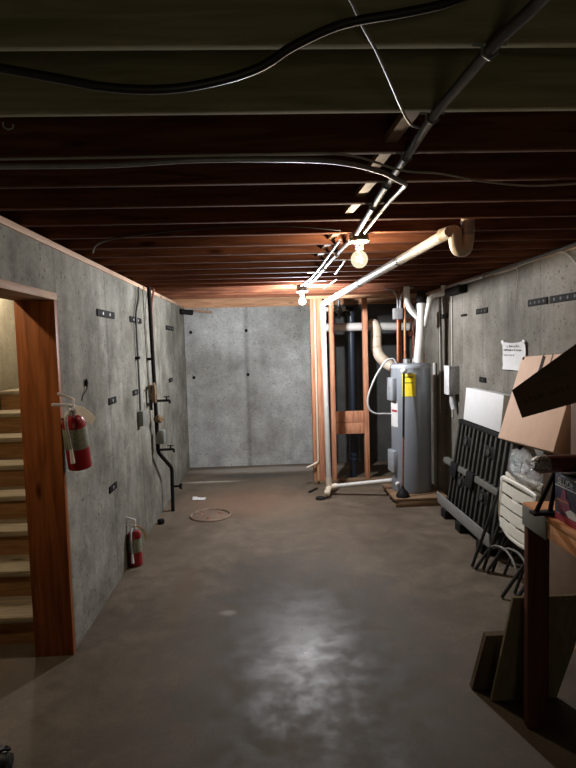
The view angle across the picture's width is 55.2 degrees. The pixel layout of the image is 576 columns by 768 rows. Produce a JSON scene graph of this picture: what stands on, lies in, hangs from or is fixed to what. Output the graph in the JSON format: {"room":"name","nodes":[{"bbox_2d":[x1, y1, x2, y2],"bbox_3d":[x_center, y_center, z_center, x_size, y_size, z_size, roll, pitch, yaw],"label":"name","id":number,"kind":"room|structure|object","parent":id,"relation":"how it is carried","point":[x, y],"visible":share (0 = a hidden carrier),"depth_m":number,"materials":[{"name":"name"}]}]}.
{"room":"unfinished basement","nodes":[
{"label":"unfinished basement","id":0,"kind":"room"},
{"bbox_2d":[0,298,18,409],"bbox_3d":[-2.558,0.386,1.728,0.200,2.531,8.800,-2,4,-2],"label":"wall","id":1,"kind":"structure","parent":0,"point":[9,380],"depth_m":5.13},
{"bbox_2d":[0,224,189,648],"bbox_3d":[-1.326,0.427,2.605,0.200,2.263,10.443,-2,4,-2],"label":"wall","id":2,"kind":"structure","parent":0,"point":[102,351],"depth_m":3.90,"materials":[{"name":"concrete"}]},
{"bbox_2d":[0,279,75,656],"bbox_3d":[-1.317,0.552,2.557,0.217,2.020,1.006,-2,4,-2],"label":"door frame","id":3,"kind":"structure","parent":2,"relation":"in","point":[35,309],"depth_m":3.02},
{"bbox_2d":[52,392,95,470],"bbox_3d":[-1.146,0.258,3.029,0.227,0.441,0.223,-2,4,-2],"label":"fire extinguisher","id":4,"kind":"object","parent":2,"relation":"attached to","point":[74,427],"visible":1,"depth_m":2.98,"materials":[{"name":"metal"}]},
{"bbox_2d":[81,379,87,400],"bbox_3d":[-1.258,0.035,3.412,0.019,0.132,0.104,-2,4,-2],"label":"wall hook","id":5,"kind":"object","parent":2,"relation":"attached to","point":[86,380],"visible":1,"depth_m":3.44,"materials":[{"name":"black metal"}]},
{"bbox_2d":[0,216,183,308],"bbox_3d":[-1.350,-0.717,2.511,0.212,0.033,10.413,-2,4,-2],"label":"trim","id":6,"kind":"structure","parent":2,"relation":"on","point":[10,224],"depth_m":3.17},
{"bbox_2d":[96,309,114,318],"bbox_3d":[-1.300,-0.500,3.936,0.010,0.050,0.420,-2,4,-2],"label":"strap","id":7,"kind":"object","parent":2,"relation":"attached to","point":[102,313],"visible":1,"depth_m":3.91,"materials":[{"name":"black metal"}]},
{"bbox_2d":[108,396,116,404],"bbox_3d":[-1.285,0.121,4.034,0.010,0.048,0.190,-2,4,-2],"label":"strap","id":8,"kind":"object","parent":2,"relation":"attached to","point":[112,400],"visible":1,"depth_m":4.02,"materials":[{"name":"black metal"}]},
{"bbox_2d":[109,481,116,493],"bbox_3d":[-1.264,0.748,3.982,0.010,0.048,0.180,-2,4,-2],"label":"strap","id":9,"kind":"object","parent":2,"relation":"attached to","point":[113,486],"visible":1,"depth_m":3.97,"materials":[{"name":"black metal"}]},
{"bbox_2d":[129,316,141,323],"bbox_3d":[-1.336,-0.560,4.833,0.010,0.050,0.420,-2,4,-2],"label":"strap","id":10,"kind":"object","parent":2,"relation":"attached to","point":[131,319],"visible":0.93,"depth_m":4.77,"materials":[{"name":"black metal"}]},
{"bbox_2d":[135,287,145,425],"bbox_3d":[-1.307,-0.249,4.863,0.049,1.228,0.195,-2,4,-2],"label":"conduit","id":11,"kind":"object","parent":2,"relation":"attached to","point":[141,415],"visible":1,"depth_m":4.81,"materials":[{"name":"black metal"}]},
{"bbox_2d":[166,325,173,330],"bbox_3d":[-1.405,-0.664,6.549,0.010,0.050,0.500,-2,4,-2],"label":"strap","id":12,"kind":"object","parent":2,"relation":"attached to","point":[171,328],"visible":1,"depth_m":6.54,"materials":[{"name":"black metal"}]},
{"bbox_2d":[180,309,192,314],"bbox_3d":[-1.368,-0.967,7.402,0.184,0.084,0.069,-4,5,-36],"label":"pipe sleeve","id":13,"kind":"object","parent":2,"relation":"attached to","point":[182,311],"visible":1,"depth_m":7.38,"materials":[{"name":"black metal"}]},
{"bbox_2d":[0,461,575,767],"bbox_3d":[-0.333,1.599,2.753,4.950,0.150,10.900,-2,4,-2],"label":"floor","id":14,"kind":"structure","parent":0,"point":[291,629],"depth_m":3.06,"materials":[{"name":"concrete"}]},
{"bbox_2d":[0,745,13,767],"bbox_3d":[-1.238,1.538,2.251,0.208,0.100,0.160,-2,4,-2],"label":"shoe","id":15,"kind":"object","parent":14,"relation":"on","point":[6,757],"visible":1,"depth_m":2.25,"materials":[{"name":"black leather"}]},
{"bbox_2d":[0,388,34,644],"bbox_3d":[-2.024,0.701,4.531,1.043,1.488,2.787,-2,4,-2],"label":"staircase","id":16,"kind":"structure","parent":14,"relation":"on","point":[16,612],"depth_m":3.72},
{"bbox_2d":[126,517,147,566],"bbox_3d":[-1.210,1.238,4.335,0.154,0.401,0.146,2,5,38],"label":"fire extinguisher","id":17,"kind":"object","parent":14,"relation":"on","point":[134,539],"visible":0.93,"depth_m":4.33,"materials":[{"name":"metal"}]},
{"bbox_2d":[157,518,164,524],"bbox_3d":[-1.243,1.343,5.387,0.068,0.048,0.068,-2,4,-2],"label":"disc","id":18,"kind":"object","parent":14,"relation":"on","point":[160,521],"visible":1,"depth_m":5.36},
{"bbox_2d":[146,287,181,511],"bbox_3d":[-1.228,0.213,5.417,0.221,2.297,0.646,-2,4,-2],"label":"pipe","id":19,"kind":"object","parent":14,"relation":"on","point":[160,434],"visible":1,"depth_m":5.31,"materials":[{"name":"black metal"}]},
{"bbox_2d":[192,497,205,499],"bbox_3d":[-1.002,1.283,6.229,0.150,0.031,0.101,-2,4,-2],"label":"paper scrap","id":20,"kind":"object","parent":14,"relation":"on","point":[194,498],"visible":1,"depth_m":6.20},
{"bbox_2d":[190,508,231,521],"bbox_3d":[-0.786,1.336,5.606,0.428,0.028,0.428,-2,4,-2],"label":"lid","id":21,"kind":"object","parent":14,"relation":"on","point":[210,514],"visible":1,"depth_m":5.60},
{"bbox_2d":[315,496,324,499],"bbox_3d":[0.359,1.262,6.099,0.109,0.025,0.109,-2,4,-2],"label":"disc","id":22,"kind":"object","parent":14,"relation":"on","point":[317,497],"visible":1,"depth_m":6.07,"materials":[{"name":"plastic"}]},
{"bbox_2d":[347,309,356,477],"bbox_3d":[0.814,0.126,7.013,0.120,2.140,0.114,-2,4,-2],"label":"pipe","id":23,"kind":"object","parent":14,"relation":"on","point":[351,336],"visible":0.85,"depth_m":6.97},
{"bbox_2d":[326,300,352,318],"bbox_3d":[0.619,-0.924,6.833,0.382,0.230,0.104,-1,4,5],"label":"cluster","id":24,"kind":"object","parent":23,"relation":"attached to","point":[338,309],"visible":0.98,"depth_m":6.80,"materials":[{"name":"black metal"}]},
{"bbox_2d":[326,319,409,371],"bbox_3d":[0.963,-0.296,6.795,1.143,1.018,0.350,-2,4,-2],"label":"pipe","id":25,"kind":"object","parent":23,"relation":"attached to","point":[376,327],"visible":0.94,"depth_m":6.81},
{"bbox_2d":[313,476,391,483],"bbox_3d":[1.021,1.186,6.847,1.405,0.038,0.089,-2,4,-2],"label":"plate","id":26,"kind":"object","parent":14,"relation":"on","point":[339,480],"visible":0.48,"depth_m":6.80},
{"bbox_2d":[309,299,316,480],"bbox_3d":[0.308,0.081,6.743,0.038,2.216,0.089,-2,4,-2],"label":"stud","id":27,"kind":"object","parent":26,"relation":"on","point":[310,300],"visible":1,"depth_m":6.71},
{"bbox_2d":[313,299,319,480],"bbox_3d":[0.344,0.082,6.715,0.027,2.216,0.090,-2,4,-2],"label":"stud","id":28,"kind":"object","parent":26,"relation":"on","point":[318,471],"visible":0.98,"depth_m":6.71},
{"bbox_2d":[306,303,318,468],"bbox_3d":[0.274,0.032,6.632,0.169,1.991,0.024,-3,4,-17],"label":"riser pipe","id":29,"kind":"object","parent":28,"relation":"attached to","point":[313,464],"visible":1,"depth_m":6.65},
{"bbox_2d":[305,295,331,299],"bbox_3d":[0.341,-1.030,6.438,0.282,0.039,0.491,-2,4,-2],"label":"plate","id":30,"kind":"object","parent":28,"relation":"on","point":[325,296],"depth_m":6.62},
{"bbox_2d":[338,294,402,298],"bbox_3d":[0.998,-1.051,6.476,0.764,0.039,0.517,-2,4,-2],"label":"plate","id":31,"kind":"object","parent":28,"relation":"on","point":[360,296],"depth_m":6.65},
{"bbox_2d":[315,299,325,479],"bbox_3d":[0.396,0.079,6.747,0.076,2.216,0.089,-2,4,-2],"label":"stud","id":32,"kind":"object","parent":26,"relation":"on","point":[322,468],"visible":0.74,"depth_m":6.71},
{"bbox_2d":[328,302,336,479],"bbox_3d":[0.548,0.074,6.753,0.056,2.216,0.089,-2,4,-2],"label":"stud","id":33,"kind":"object","parent":26,"relation":"on","point":[330,306],"visible":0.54,"depth_m":6.72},
{"bbox_2d":[336,422,363,433],"bbox_3d":[0.765,0.544,6.798,0.352,0.138,0.038,-2,4,-2],"label":"board","id":34,"kind":"object","parent":33,"relation":"attached to","point":[349,427],"visible":0.93,"depth_m":6.78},
{"bbox_2d":[336,411,363,422],"bbox_3d":[0.761,0.403,6.788,0.352,0.138,0.038,-2,4,-2],"label":"board","id":35,"kind":"object","parent":33,"relation":"attached to","point":[341,416],"visible":0.97,"depth_m":6.77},
{"bbox_2d":[361,298,369,478],"bbox_3d":[0.956,0.062,6.768,0.054,2.216,0.089,-2,4,-2],"label":"stud","id":36,"kind":"object","parent":26,"relation":"on","point":[363,300],"visible":1,"depth_m":6.73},
{"bbox_2d":[320,219,474,496],"bbox_3d":[0.812,0.189,4.532,0.760,2.304,3.363,-2,4,-2],"label":"drain pipe","id":37,"kind":"object","parent":14,"relation":"on","point":[461,240],"visible":1,"depth_m":4.15,"materials":[{"name":"plastic"}]},
{"bbox_2d":[382,483,447,506],"bbox_3d":[1.376,1.206,6.033,0.560,0.090,0.645,-2,4,-2],"label":"platform","id":38,"kind":"object","parent":14,"relation":"on","point":[429,498],"visible":0.51,"depth_m":5.72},
{"bbox_2d":[396,368,409,497],"bbox_3d":[1.189,0.509,5.743,0.147,1.350,0.158,-2,4,-2],"label":"plunger","id":39,"kind":"object","parent":38,"relation":"on","point":[402,492],"visible":1,"depth_m":5.75,"materials":[{"name":"black plastic"}]},
{"bbox_2d":[396,486,409,497],"bbox_3d":[1.203,1.125,5.777,0.142,0.115,0.142,-2,4,-2],"label":"cup","id":40,"kind":"object","parent":39,"relation":"on","point":[402,492],"depth_m":5.74,"materials":[{"name":"black rubber"}]},
{"bbox_2d":[387,358,431,493],"bbox_3d":[1.330,0.441,6.032,0.469,1.438,0.432,-2,4,-2],"label":"water heater","id":41,"kind":"object","parent":38,"relation":"on","point":[417,441],"visible":0.91,"depth_m":5.86,"materials":[{"name":"metal"}]},
{"bbox_2d":[367,358,396,414],"bbox_3d":[1.015,0.031,5.976,0.334,0.622,0.052,-2,4,-2],"label":"conduit","id":42,"kind":"object","parent":41,"relation":"attached to","point":[388,359],"visible":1,"depth_m":5.95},
{"bbox_2d":[385,287,412,362],"bbox_3d":[1.206,-0.634,5.955,0.307,0.824,0.088,-2,4,-2],"label":"copper pipe","id":43,"kind":"object","parent":41,"relation":"attached to","point":[397,313],"visible":0.88,"depth_m":5.94,"materials":[{"name":"metal"}]},
{"bbox_2d":[403,297,405,357],"bbox_3d":[1.259,-0.659,5.940,0.026,0.760,0.057,0,4,18],"label":"supply pipe","id":44,"kind":"object","parent":41,"relation":"attached to","point":[404,306],"visible":0.66,"depth_m":5.93,"materials":[{"name":"orange metal"}]},
{"bbox_2d":[406,299,415,357],"bbox_3d":[1.360,-0.607,6.036,0.121,0.637,0.046,-2,4,-9],"label":"supply pipe","id":45,"kind":"object","parent":41,"relation":"on","point":[410,333],"visible":0.94,"depth_m":6.02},
{"bbox_2d":[403,286,426,362],"bbox_3d":[1.357,-0.629,5.870,0.242,0.817,0.108,-2,4,-2],"label":"vent pipe","id":46,"kind":"object","parent":41,"relation":"on","point":[418,314],"visible":1,"depth_m":5.83,"materials":[{"name":"white plastic"}]},
{"bbox_2d":[424,285,446,326],"bbox_3d":[1.546,-0.824,5.832,0.264,0.430,0.085,-2,4,-2],"label":"pipe","id":47,"kind":"object","parent":46,"relation":"attached to","point":[440,293],"visible":0.94,"depth_m":5.80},
{"bbox_2d":[437,419,523,554],"bbox_3d":[1.656,0.844,4.879,0.302,0.956,1.420,-2,4,-2],"label":"rack","id":48,"kind":"object","parent":14,"relation":"on","point":[478,463],"visible":0.82,"depth_m":4.73,"materials":[{"name":"black plastic"}]},
{"bbox_2d":[463,388,510,431],"bbox_3d":[1.724,0.211,4.779,0.107,0.304,0.840,-2,4,-2],"label":"box","id":49,"kind":"object","parent":48,"relation":"on","point":[486,408],"visible":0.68,"depth_m":4.69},
{"bbox_2d":[470,631,503,689],"bbox_3d":[1.026,1.339,2.673,0.265,0.306,0.085,-2,4,-2],"label":"board","id":50,"kind":"object","parent":14,"relation":"on","point":[483,675],"visible":0.36,"depth_m":2.66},
{"bbox_2d":[470,470,542,597],"bbox_3d":[1.529,1.023,3.849,0.312,0.745,0.572,-2,4,-2],"label":"folding chair","id":51,"kind":"object","parent":14,"relation":"on","point":[511,528],"visible":0.75,"depth_m":3.86,"materials":[{"name":"white plastic"}]},
{"bbox_2d":[482,471,542,595],"bbox_3d":[1.593,1.025,3.792,0.312,0.745,0.572,-2,4,-2],"label":"folding chair","id":52,"kind":"object","parent":14,"relation":"on","point":[538,484],"visible":0.21,"depth_m":3.98,"materials":[{"name":"white metal"}]},
{"bbox_2d":[490,593,575,700],"bbox_3d":[1.148,1.219,2.539,0.385,0.558,0.134,-2,4,-2],"label":"plywood sheet","id":53,"kind":"object","parent":14,"relation":"on","point":[508,684],"visible":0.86,"depth_m":2.53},
{"bbox_2d":[522,501,575,728],"bbox_3d":[1.461,1.044,1.736,0.811,1.000,1.402,-2,4,-2],"label":"workbench","id":54,"kind":"object","parent":14,"relation":"on","point":[538,530],"visible":0.91,"depth_m":2.38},
{"bbox_2d":[529,473,554,515],"bbox_3d":[1.034,0.425,2.200,0.128,0.192,0.052,-2,4,-2],"label":"clamp","id":55,"kind":"object","parent":54,"relation":"on","point":[537,512],"visible":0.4,"depth_m":2.20,"materials":[{"name":"black plastic"}]},
{"bbox_2d":[555,472,575,529],"bbox_3d":[1.103,0.442,1.967,0.106,0.186,0.382,-2,4,-2],"label":"printed box","id":56,"kind":"object","parent":54,"relation":"on","point":[565,482],"visible":0.98,"depth_m":2.08,"materials":[{"name":"multicoloured cardboard"}]},
{"bbox_2d":[530,454,575,473],"bbox_3d":[1.046,0.305,2.109,0.227,0.069,0.069,-2,4,-2],"label":"roll","id":57,"kind":"object","parent":56,"relation":"on","point":[542,464],"visible":1,"depth_m":2.08,"materials":[{"name":"brown fabric"}]},
{"bbox_2d":[559,489,569,515],"bbox_3d":[1.047,0.448,2.085,0.001,0.097,0.075,-2,4,-2],"label":"picture","id":58,"kind":"object","parent":56,"relation":"on","point":[564,494],"depth_m":2.08},
{"bbox_3d":[1.356,0.412,2.048,0.400,0.221,0.339,-2,4,-2],"label":"case","id":59,"kind":"object","parent":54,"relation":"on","visible":0},
{"bbox_2d":[571,403,575,453],"bbox_3d":[1.319,0.153,2.095,0.340,0.289,0.283,-2,4,-2],"label":"carton","id":60,"kind":"object","parent":59,"relation":"on","point":[573,406],"visible":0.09,"depth_m":2.21,"materials":[{"name":"cardboard"}]},
{"bbox_2d":[512,344,575,417],"bbox_3d":[1.093,-0.087,2.000,0.508,0.419,0.151,1,4,28],"label":"carton","id":61,"kind":"object","parent":60,"relation":"on","point":[553,386],"visible":1,"depth_m":2.00,"materials":[{"name":"cardboard"}]},
{"bbox_2d":[543,451,575,593],"bbox_3d":[1.741,0.926,3.296,0.235,1.005,0.405,-2,4,-2],"label":"carton","id":62,"kind":"object","parent":14,"relation":"on","point":[562,565],"visible":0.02,"depth_m":3.30,"materials":[{"name":"cardboard"}]},
{"bbox_2d":[498,354,570,454],"bbox_3d":[1.632,0.114,3.508,0.320,0.636,0.831,-2,4,-2],"label":"carton","id":63,"kind":"object","parent":62,"relation":"on","point":[549,431],"visible":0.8,"depth_m":3.42,"materials":[{"name":"cardboard"}]},
{"bbox_2d":[184,303,402,467],"bbox_3d":[0.108,0.018,7.973,3.500,2.263,0.200,-2,4,-2],"label":"wall","id":64,"kind":"structure","parent":0,"point":[262,417],"depth_m":7.86,"materials":[{"name":"concrete"}]},
{"bbox_2d":[193,309,211,313],"bbox_3d":[-1.195,-1.015,7.710,0.269,0.060,0.060,-2,4,-5],"label":"wood shim","id":65,"kind":"object","parent":64,"relation":"attached to","point":[201,311],"visible":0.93,"depth_m":7.68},
{"bbox_2d":[171,296,411,308],"bbox_3d":[0.075,-1.242,7.842,3.500,0.268,0.168,-2,4,-2],"label":"trim","id":66,"kind":"structure","parent":64,"relation":"attached to","point":[257,301],"depth_m":7.76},
{"bbox_2d":[402,248,575,556],"bbox_3d":[1.970,0.328,2.732,0.200,2.263,10.443,-2,4,-2],"label":"wall","id":67,"kind":"structure","parent":0,"point":[546,329],"depth_m":4.73,"materials":[{"name":"concrete"}]},
{"bbox_2d":[433,363,436,486],"bbox_3d":[1.706,0.486,6.391,0.037,1.460,0.037,-2,4,-2],"label":"pipe","id":68,"kind":"object","parent":67,"relation":"attached to","point":[434,364],"visible":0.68,"depth_m":6.38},
{"bbox_2d":[439,297,440,412],"bbox_3d":[1.707,-0.350,6.184,0.013,1.355,0.013,0,4,20],"label":"conduit","id":69,"kind":"object","parent":67,"relation":"attached to","point":[439,297],"visible":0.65,"depth_m":6.18,"materials":[{"name":"metal"}]},
{"bbox_2d":[444,295,446,414],"bbox_3d":[1.715,-0.337,5.995,0.013,1.355,0.013,0,4,20],"label":"conduit","id":70,"kind":"object","parent":67,"relation":"attached to","point":[444,295],"visible":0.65,"depth_m":5.98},
{"bbox_2d":[444,365,458,409],"bbox_3d":[1.691,0.040,5.689,0.111,0.463,0.150,-2,4,-2],"label":"box","id":71,"kind":"object","parent":67,"relation":"attached to","point":[451,373],"visible":1,"depth_m":5.62,"materials":[{"name":"metal"}]},
{"bbox_2d":[451,296,452,416],"bbox_3d":[1.723,-0.323,5.786,0.013,1.355,0.013,0,4,20],"label":"conduit","id":72,"kind":"object","parent":67,"relation":"attached to","point":[451,296],"visible":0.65,"depth_m":5.77,"materials":[{"name":"metal"}]},
{"bbox_2d":[476,307,487,314],"bbox_3d":[1.750,-0.659,4.971,0.010,0.050,0.260,-2,4,-2],"label":"strap","id":73,"kind":"object","parent":67,"relation":"attached to","point":[481,310],"visible":1,"depth_m":4.95,"materials":[{"name":"black metal"}]},
{"bbox_2d":[479,377,485,382],"bbox_3d":[1.767,-0.038,4.999,0.010,0.048,0.150,-2,4,-2],"label":"strap","id":74,"kind":"object","parent":67,"relation":"attached to","point":[481,379],"visible":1,"depth_m":4.99,"materials":[{"name":"black metal"}]},
{"bbox_2d":[402,246,575,302],"bbox_3d":[1.934,-0.816,2.638,0.212,0.033,10.413,-2,4,-2],"label":"trim","id":75,"kind":"structure","parent":67,"relation":"on","point":[574,247],"depth_m":4.56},
{"bbox_2d":[445,242,575,295],"bbox_3d":[1.720,-0.883,4.373,0.085,0.127,3.501,-2,4,-2],"label":"conduit","id":76,"kind":"object","parent":67,"relation":"attached to","point":[457,288],"visible":0.91,"depth_m":4.77,"materials":[{"name":"metal"}]},
{"bbox_2d":[501,339,525,370],"bbox_3d":[1.776,-0.230,4.351,0.024,0.239,0.428,-2,4,-2],"label":"notice","id":77,"kind":"object","parent":67,"relation":"attached to","point":[513,353],"visible":0.98,"depth_m":4.35,"materials":[{"name":"white paper"}]},
{"bbox_2d":[494,251,575,274],"bbox_3d":[1.768,-0.828,4.016,0.012,0.152,1.264,-2,4,-2],"label":"cable","id":78,"kind":"object","parent":67,"relation":"attached to","point":[566,253],"visible":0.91,"depth_m":3.88,"materials":[{"name":"plastic"}]},
{"bbox_2d":[528,297,547,306],"bbox_3d":[1.791,-0.589,3.955,0.010,0.050,0.280,-2,4,-2],"label":"strap","id":79,"kind":"object","parent":67,"relation":"attached to","point":[544,300],"visible":1,"depth_m":3.93,"materials":[{"name":"black metal"}]},
{"bbox_2d":[549,292,575,303],"bbox_3d":[1.805,-0.564,3.593,0.010,0.050,0.375,-2,4,-2],"label":"strap","id":80,"kind":"object","parent":67,"relation":"attached to","point":[568,296],"visible":1,"depth_m":3.61,"materials":[{"name":"black metal"}]},
{"bbox_3d":[-0.405,-1.015,2.573,4.950,0.030,10.900,-2,4,-2],"label":"ceiling","id":81,"kind":"structure","parent":0,"visible":0},
{"bbox_2d":[0,48,575,116],"bbox_3d":[0.335,-0.822,1.407,3.420,0.235,0.038,-2,4,-2],"label":"joist","id":82,"kind":"object","parent":81,"relation":"attached to","point":[305,81],"visible":0.58,"depth_m":1.38,"materials":[{"name":"wood"}]},
{"bbox_2d":[2,122,13,129],"bbox_3d":[-0.723,-0.666,1.423,0.030,0.021,0.004,-2,4,-2],"label":"hook","id":83,"kind":"object","parent":82,"relation":"attached to","point":[4,127],"visible":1,"depth_m":1.42,"materials":[{"name":"metal"}]},
{"bbox_2d":[384,113,418,142],"bbox_3d":[0.322,-0.738,1.567,0.038,0.038,0.270,-2,4,-2],"label":"bridging slat","id":84,"kind":"object","parent":82,"relation":"attached to","point":[400,125],"visible":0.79,"depth_m":1.57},
{"bbox_2d":[0,0,575,50],"bbox_3d":[0.347,-0.801,1.098,3.420,0.235,0.038,-2,4,-2],"label":"joist","id":85,"kind":"object","parent":81,"relation":"attached to","point":[25,25],"visible":1,"depth_m":1.07,"materials":[{"name":"wood"}]},
{"bbox_2d":[0,0,467,94],"bbox_3d":[-0.096,-0.699,0.999,1.169,0.373,0.112,-2,4,-2],"label":"cable","id":86,"kind":"object","parent":85,"relation":"hanging from","point":[415,10],"visible":1,"depth_m":0.96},
{"bbox_2d":[0,111,575,157],"bbox_3d":[0.322,-0.843,1.715,3.420,0.235,0.038,-2,4,-2],"label":"joist","id":87,"kind":"object","parent":81,"relation":"attached to","point":[515,131],"visible":0.5,"depth_m":1.69,"materials":[{"name":"wood"}]},
{"bbox_2d":[0,157,407,233],"bbox_3d":[-0.105,-0.704,1.987,1.935,0.049,0.809,-5,5,-38],"label":"electrical cable","id":88,"kind":"object","parent":87,"relation":"attached to","point":[389,175],"visible":1,"depth_m":1.71,"materials":[{"name":"plastic"}]},
{"bbox_2d":[0,152,575,186],"bbox_3d":[0.027,-0.703,1.788,2.329,0.034,0.246,-2,4,-12],"label":"cable","id":89,"kind":"object","parent":87,"relation":"attached to","point":[289,153],"visible":1,"depth_m":1.68,"materials":[{"name":"plastic"}]},
{"bbox_2d":[365,154,390,173],"bbox_3d":[0.305,-0.758,1.876,0.038,0.038,0.270,-2,4,-2],"label":"bridging slat","id":90,"kind":"object","parent":87,"relation":"attached to","point":[381,158],"visible":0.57,"depth_m":1.83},
{"bbox_2d":[354,0,549,235],"bbox_3d":[0.372,-0.719,1.837,0.096,0.037,2.131,-2,4,-2],"label":"conduit","id":91,"kind":"object","parent":87,"relation":"attached to","point":[487,52],"visible":0.98,"depth_m":1.22,"materials":[{"name":"metal"}]},
{"bbox_2d":[348,0,419,128],"bbox_3d":[0.201,-0.670,1.169,0.019,0.021,0.760,0,4,24],"label":"wire","id":92,"kind":"object","parent":91,"relation":"attached to","point":[352,3],"visible":0.95,"depth_m":1.15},
{"bbox_2d":[0,151,575,188],"bbox_3d":[0.310,-0.863,2.024,3.420,0.235,0.038,-2,4,-2],"label":"joist","id":93,"kind":"object","parent":81,"relation":"attached to","point":[505,166],"visible":0.42,"depth_m":2.00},
{"bbox_2d":[355,183,375,196],"bbox_3d":[0.307,-0.780,2.185,0.038,0.038,0.270,-2,4,-2],"label":"bridging slat","id":94,"kind":"object","parent":93,"relation":"attached to","point":[364,188],"visible":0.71,"depth_m":2.19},
{"bbox_2d":[0,180,575,210],"bbox_3d":[0.297,-0.884,2.332,3.420,0.235,0.038,-2,4,-2],"label":"joist","id":95,"kind":"object","parent":81,"relation":"attached to","point":[473,191],"visible":0.42,"depth_m":2.31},
{"bbox_2d":[344,204,360,214],"bbox_3d":[0.290,-0.800,2.493,0.038,0.038,0.270,-2,4,-2],"label":"bridging slat","id":96,"kind":"object","parent":95,"relation":"attached to","point":[349,209],"visible":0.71,"depth_m":2.50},
{"bbox_2d":[0,201,575,226],"bbox_3d":[0.285,-0.905,2.641,3.420,0.235,0.038,-2,4,-2],"label":"joist","id":97,"kind":"object","parent":81,"relation":"attached to","point":[474,210],"visible":0.42,"depth_m":2.62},
{"bbox_2d":[166,291,429,299],"bbox_3d":[0.123,-1.177,6.652,3.420,0.235,0.038,-2,4,-2],"label":"joist","id":98,"kind":"object","parent":81,"relation":"attached to","point":[365,293],"visible":0.04,"depth_m":6.63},
{"bbox_2d":[25,217,575,239],"bbox_3d":[0.272,-0.926,2.950,3.420,0.235,0.038,-2,4,-2],"label":"joist","id":99,"kind":"object","parent":81,"relation":"attached to","point":[534,223],"visible":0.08,"depth_m":2.93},
{"bbox_2d":[328,234,338,239],"bbox_3d":[0.260,-0.842,3.110,0.038,0.038,0.270,-2,4,-2],"label":"bridging slat","id":100,"kind":"object","parent":99,"relation":"attached to","point":[331,236],"visible":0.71,"depth_m":3.14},
{"bbox_2d":[349,232,368,262],"bbox_3d":[0.388,-0.724,3.006,0.111,0.182,0.111,-2,4,-2],"label":"light socket","id":101,"kind":"object","parent":99,"relation":"attached to","point":[359,240],"visible":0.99,"depth_m":2.97,"materials":[{"name":"ceramic"}]},
{"bbox_2d":[162,288,438,296],"bbox_3d":[0.135,-1.156,6.343,3.420,0.235,0.038,-2,4,-2],"label":"joist","id":102,"kind":"object","parent":81,"relation":"attached to","point":[424,289],"visible":0.03,"depth_m":6.33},
{"bbox_2d":[156,285,447,294],"bbox_3d":[0.148,-1.135,6.035,3.420,0.235,0.038,-2,4,-2],"label":"joist","id":103,"kind":"object","parent":81,"relation":"attached to","point":[428,286],"visible":0.02,"depth_m":6.02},
{"bbox_2d":[151,282,456,291],"bbox_3d":[0.160,-1.115,5.726,3.420,0.235,0.038,-2,4,-2],"label":"joist","id":104,"kind":"object","parent":81,"relation":"attached to","point":[418,283],"visible":0.02,"depth_m":5.71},
{"bbox_2d":[142,278,468,288],"bbox_3d":[0.173,-1.094,5.418,3.420,0.235,0.038,-2,4,-2],"label":"joist","id":105,"kind":"object","parent":81,"relation":"attached to","point":[435,279],"visible":0.02,"depth_m":5.40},
{"bbox_2d":[296,285,307,302],"bbox_3d":[0.141,-0.878,5.431,0.111,0.194,0.111,-2,4,-2],"label":"light socket","id":106,"kind":"object","parent":105,"relation":"attached to","point":[300,289],"visible":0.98,"depth_m":5.39,"materials":[{"name":"ceramic"}]},
{"bbox_2d":[134,273,483,284],"bbox_3d":[0.185,-1.073,5.109,3.420,0.235,0.038,-2,4,-2],"label":"joist","id":107,"kind":"object","parent":81,"relation":"attached to","point":[432,276],"visible":0.03,"depth_m":5.09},
{"bbox_2d":[126,268,497,280],"bbox_3d":[0.198,-1.052,4.801,3.420,0.235,0.038,-2,4,-2],"label":"joist","id":108,"kind":"object","parent":81,"relation":"attached to","point":[449,271],"visible":0.02,"depth_m":4.79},
{"bbox_2d":[51,229,575,249],"bbox_3d":[0.260,-0.947,3.258,3.420,0.235,0.038,-2,4,-2],"label":"joist","id":109,"kind":"object","parent":81,"relation":"attached to","point":[519,235],"visible":0.08,"depth_m":3.24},
{"bbox_2d":[92,225,340,252],"bbox_3d":[-0.512,-0.772,2.889,1.527,0.024,0.386,0,4,19],"label":"cable","id":110,"kind":"object","parent":109,"relation":"hanging from","point":[237,226],"visible":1,"depth_m":2.72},
{"bbox_2d":[114,263,512,276],"bbox_3d":[0.210,-1.031,4.492,3.420,0.235,0.038,-2,4,-2],"label":"joist","id":111,"kind":"object","parent":81,"relation":"attached to","point":[480,265],"visible":0.04,"depth_m":4.48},
{"bbox_2d":[102,256,533,270],"bbox_3d":[0.223,-1.010,4.184,3.420,0.235,0.038,-2,4,-2],"label":"joist","id":112,"kind":"object","parent":81,"relation":"attached to","point":[474,260],"visible":0.04,"depth_m":4.17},
{"bbox_2d":[304,240,349,286],"bbox_3d":[0.276,-0.881,4.236,0.083,0.037,2.283,-2,4,-4],"label":"conduit","id":113,"kind":"object","parent":112,"relation":"attached to","point":[347,243],"visible":0.93,"depth_m":3.84,"materials":[{"name":"metal"}]},
{"bbox_2d":[87,249,553,264],"bbox_3d":[0.235,-0.989,3.875,3.420,0.235,0.038,-2,4,-2],"label":"joist","id":114,"kind":"object","parent":81,"relation":"attached to","point":[513,252],"visible":0.04,"depth_m":3.86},
{"bbox_2d":[334,259,356,260],"bbox_3d":[0.405,-0.874,3.882,0.160,0.003,0.045,-2,4,-2],"label":"plate","id":115,"kind":"object","parent":114,"relation":"attached to","point":[338,259],"visible":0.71,"depth_m":3.88,"materials":[{"name":"metal"}]},
{"bbox_2d":[71,240,575,257],"bbox_3d":[0.247,-0.968,3.567,3.420,0.235,0.038,-2,4,-2],"label":"joist","id":116,"kind":"object","parent":81,"relation":"attached to","point":[535,244],"visible":0.08,"depth_m":3.55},
{"bbox_2d":[300,239,341,285],"bbox_3d":[0.227,-0.885,4.233,0.050,0.019,2.282,-2,4,-4],"label":"conduit","id":117,"kind":"object","parent":116,"relation":"attached to","point":[339,240],"visible":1,"depth_m":3.80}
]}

